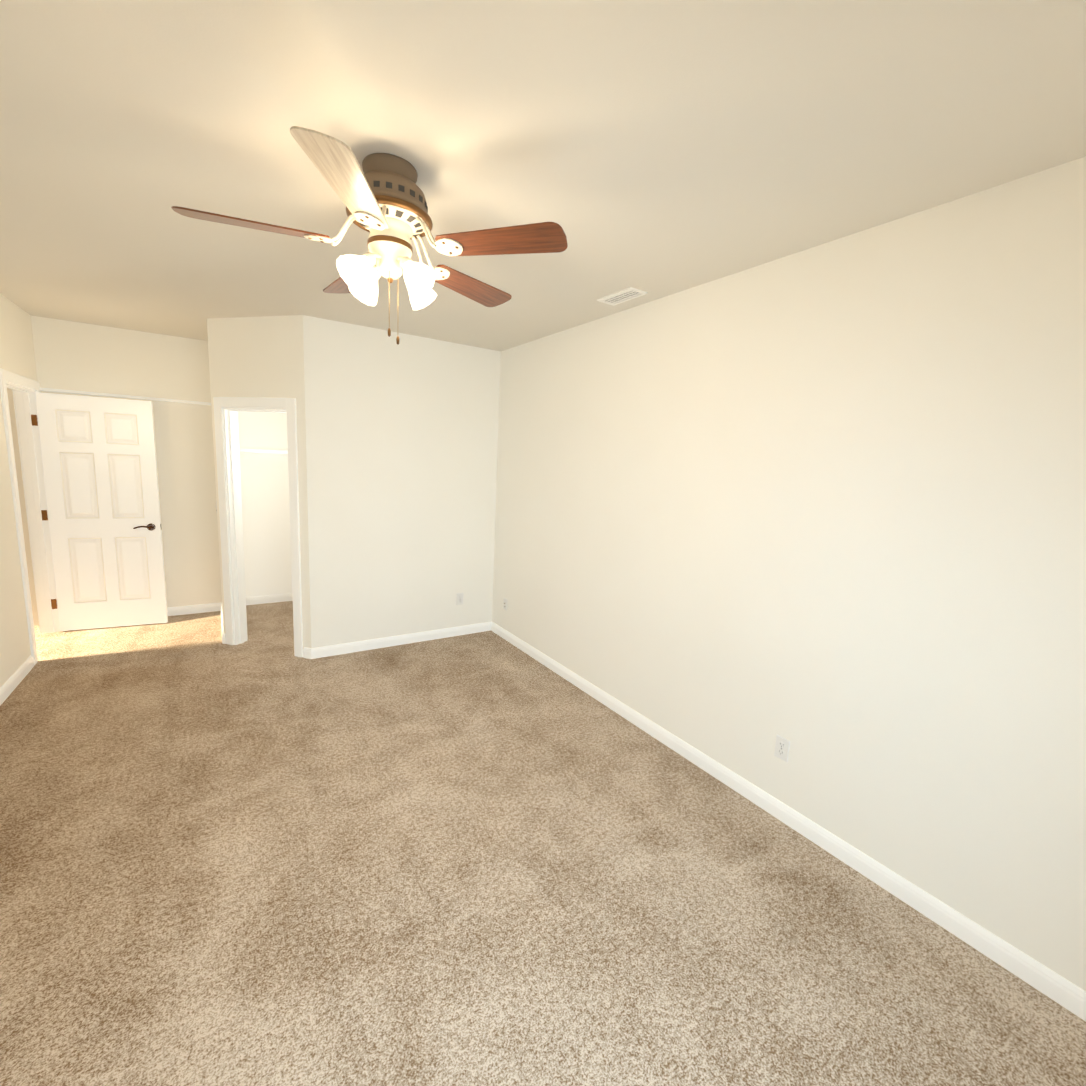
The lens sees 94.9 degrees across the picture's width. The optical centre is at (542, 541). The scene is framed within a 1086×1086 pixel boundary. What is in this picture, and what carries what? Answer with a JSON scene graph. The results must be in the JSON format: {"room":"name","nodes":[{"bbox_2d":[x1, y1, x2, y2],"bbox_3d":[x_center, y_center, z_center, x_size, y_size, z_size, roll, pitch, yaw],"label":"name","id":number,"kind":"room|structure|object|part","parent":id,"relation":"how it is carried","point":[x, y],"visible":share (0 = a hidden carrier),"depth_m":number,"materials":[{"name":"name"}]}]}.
{"room":"empty bedroom","nodes":[
{"label":"empty bedroom","id":0,"kind":"room"},
{"bbox_2d":[0,294,36,687],"bbox_3d":[-2.524,0.005,1.427,0.200,2.740,7.200,-3,11,-33],"label":"wall","id":1,"kind":"structure","parent":0,"point":[12,654],"depth_m":3.57,"materials":[{"name":"paint"}]},
{"bbox_2d":[0,366,59,664],"bbox_3d":[-4.127,-0.462,3.919,0.156,2.740,1.059,-3,11,-33],"label":"door frame","id":2,"kind":"structure","parent":1,"relation":"attached to","point":[35,489],"depth_m":4.20,"materials":[{"name":"white wood"}]},
{"bbox_2d":[31,415,56,608],"bbox_3d":[-4.350,-0.233,4.349,0.036,1.700,0.002,-3,11,-33],"label":"entry jamb hinge leaves","id":3,"kind":"object","parent":2,"relation":"attached to","point":[43,512],"visible":1,"depth_m":4.35,"materials":[{"name":"brown metal"}]},
{"bbox_2d":[35,392,167,630],"bbox_3d":[-3.971,-0.233,4.531,0.796,2.090,0.150,-2,10,-26],"label":"entry door","id":4,"kind":"structure","parent":1,"relation":"in","point":[99,461],"depth_m":4.51,"materials":[{"name":"painted wood"},{"name":"oil rubbed bronze"}]},
{"bbox_3d":[-3.707,-0.137,4.680,0.195,0.068,0.150,-2,10,-26],"label":"handle","id":5,"kind":"part","parent":4,"relation":"part of","materials":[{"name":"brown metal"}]},
{"bbox_2d":[0,602,1085,1020],"bbox_3d":[-1.075,1.223,2.670,3.628,0.090,7.048,-3,11,-33],"label":"baseboard","id":6,"kind":"structure","parent":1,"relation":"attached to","point":[1054,986],"depth_m":2.41,"materials":[{"name":"white wood"}]},
{"bbox_2d":[7,388,38,625],"bbox_3d":[-5.181,-0.549,4.153,1.380,2.740,0.120,-3,11,-33],"label":"wall","id":7,"kind":"structure","parent":0,"point":[22,505],"depth_m":4.47,"materials":[{"name":"paint"}]},
{"bbox_2d":[30,315,210,402],"bbox_3d":[-3.821,-1.645,4.598,1.240,0.585,0.050,-3,11,-33],"label":"wall","id":8,"kind":"structure","parent":0,"point":[75,356],"depth_m":4.54,"materials":[{"name":"paint"}]},
{"bbox_2d":[40,387,210,405],"bbox_3d":[-3.832,-1.343,4.640,1.240,0.025,0.062,-3,11,-33],"label":"trim","id":9,"kind":"structure","parent":8,"relation":"attached to","point":[120,396],"depth_m":4.59,"materials":[{"name":"white wood"}]},
{"bbox_2d":[41,391,221,606],"bbox_3d":[-3.969,-0.592,4.802,1.360,2.740,0.120,-3,11,-33],"label":"wall","id":10,"kind":"structure","parent":0,"point":[186,471],"depth_m":5.02,"materials":[{"name":"paint"}]},
{"bbox_2d":[167,602,219,615],"bbox_3d":[-3.940,0.724,4.977,1.240,0.090,0.031,-3,11,-33],"label":"baseboard","id":11,"kind":"structure","parent":10,"relation":"attached to","point":[191,609],"depth_m":5.18,"materials":[{"name":"white wood"}]},
{"bbox_2d":[207,318,225,633],"bbox_3d":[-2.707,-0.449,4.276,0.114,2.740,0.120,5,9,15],"label":"wall","id":12,"kind":"structure","parent":0,"point":[214,355],"depth_m":4.08,"materials":[{"name":"paint"}]},
{"bbox_2d":[218,315,310,648],"bbox_3d":[-2.261,-0.409,4.154,0.815,2.740,0.120,5,9,15],"label":"wall","id":13,"kind":"structure","parent":0,"point":[253,356],"depth_m":3.95,"materials":[{"name":"paint"}]},
{"bbox_2d":[213,397,302,656],"bbox_3d":[-2.352,-0.075,4.228,0.660,2.050,0.120,5,9,15],"label":"door frame","id":14,"kind":"structure","parent":13,"relation":"attached to","point":[235,517],"depth_m":4.28,"materials":[{"name":"white wood"}]},
{"bbox_2d":[238,412,291,596],"bbox_3d":[-2.398,-0.699,5.967,2.310,2.740,0.120,-3,11,-33],"label":"wall","id":15,"kind":"structure","parent":0,"point":[266,522],"depth_m":5.51,"materials":[{"name":"paint"}]},
{"bbox_2d":[239,448,287,459],"bbox_3d":[-2.314,-0.958,5.707,2.190,0.100,0.320,-3,11,-33],"label":"closet shelf","id":16,"kind":"object","parent":15,"relation":"attached to","point":[264,454],"depth_m":5.33,"materials":[{"name":"white wood"}]},
{"bbox_2d":[246,593,292,604],"bbox_3d":[-2.475,0.621,6.084,2.190,0.090,0.015,-3,11,-33],"label":"baseboard","id":17,"kind":"structure","parent":15,"relation":"attached to","point":[254,600],"depth_m":5.65,"materials":[{"name":"white wood"}]},
{"bbox_2d":[303,315,500,647],"bbox_3d":[-1.207,-0.413,4.503,1.700,2.740,0.120,-3,11,-33],"label":"wall","id":18,"kind":"structure","parent":0,"point":[401,445],"depth_m":4.37,"materials":[{"name":"paint"}]},
{"bbox_2d":[456,593,463,604],"bbox_3d":[-0.810,0.562,4.873,0.072,0.116,0.007,-3,11,-33],"label":"outlet","id":19,"kind":"object","parent":18,"relation":"attached to","point":[459,598],"visible":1,"depth_m":4.87,"materials":[{"name":"white plastic"}]},
{"bbox_2d":[0,601,1085,1085],"bbox_3d":[-1.761,1.329,2.400,5.320,0.100,7.560,-3,11,-33],"label":"floor","id":20,"kind":"structure","parent":0,"point":[262,855],"depth_m":1.95,"materials":[{"name":"carpet"}]},
{"bbox_2d":[0,0,1085,350],"bbox_3d":[-1.626,-1.474,1.962,5.320,0.100,7.560,-3,11,-33],"label":"ceiling","id":21,"kind":"structure","parent":0,"point":[658,148],"depth_m":1.57,"materials":[{"name":"paint"}]},
{"bbox_2d":[171,126,567,343],"bbox_3d":[-0.598,-1.051,1.869,1.286,0.609,1.259,-3,11,-33],"label":"ceiling fan","id":22,"kind":"object","parent":21,"relation":"hanging from","point":[382,198],"visible":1,"depth_m":1.74,"materials":[{"name":"beige wood"}]},
{"bbox_3d":[-0.975,-1.072,1.691,0.464,0.006,0.150,-1,21,-20],"label":"blade","id":23,"kind":"part","parent":22,"relation":"part of","materials":[{"name":"brown wood"}]},
{"bbox_3d":[-0.549,-1.008,1.410,0.150,0.006,0.464,14,8,-4],"label":"blade","id":24,"kind":"part","parent":22,"relation":"part of","materials":[{"name":"brown wood"}]},
{"bbox_3d":[-0.833,-1.142,2.180,0.150,0.006,0.464,-19,20,-35],"label":"blade","id":25,"kind":"part","parent":22,"relation":"part of","materials":[{"name":"brown wood"}]},
{"bbox_3d":[-0.320,-1.120,2.201,0.150,0.006,0.464,-6,3,35],"label":"blade","id":26,"kind":"part","parent":22,"relation":"part of","materials":[{"name":"brown wood"}]},
{"bbox_3d":[-0.145,-1.038,1.726,0.464,0.006,0.150,5,-3,15],"label":"blade","id":27,"kind":"part","parent":22,"relation":"part of","materials":[{"name":"brown wood"}]},
{"bbox_2d":[597,287,647,305],"bbox_3d":[0.476,-1.485,3.025,0.140,0.009,0.301,-3,11,-33],"label":"ceiling vent","id":28,"kind":"object","parent":21,"relation":"in","point":[622,296],"visible":0.98,"depth_m":3.01,"materials":[{"name":"white metal"}]},
{"bbox_2d":[492,156,1085,990],"bbox_3d":[0.258,-0.254,3.938,0.120,2.740,6.500,-3,11,-33],"label":"wall","id":29,"kind":"structure","parent":0,"point":[822,508],"depth_m":2.14,"materials":[{"name":"paint"}]},
{"bbox_2d":[503,598,507,610],"bbox_3d":[-0.371,0.612,4.849,0.017,0.116,0.072,-3,11,-33],"label":"outlet","id":30,"kind":"object","parent":29,"relation":"attached to","point":[505,604],"visible":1,"depth_m":4.84,"materials":[{"name":"white plastic"}]},
{"bbox_2d":[774,735,789,761],"bbox_3d":[1.194,1.036,2.493,0.007,0.116,0.072,-3,11,-33],"label":"outlet","id":31,"kind":"object","parent":29,"relation":"attached to","point":[782,745],"visible":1,"depth_m":2.49,"materials":[{"name":"white plastic"}]}
]}

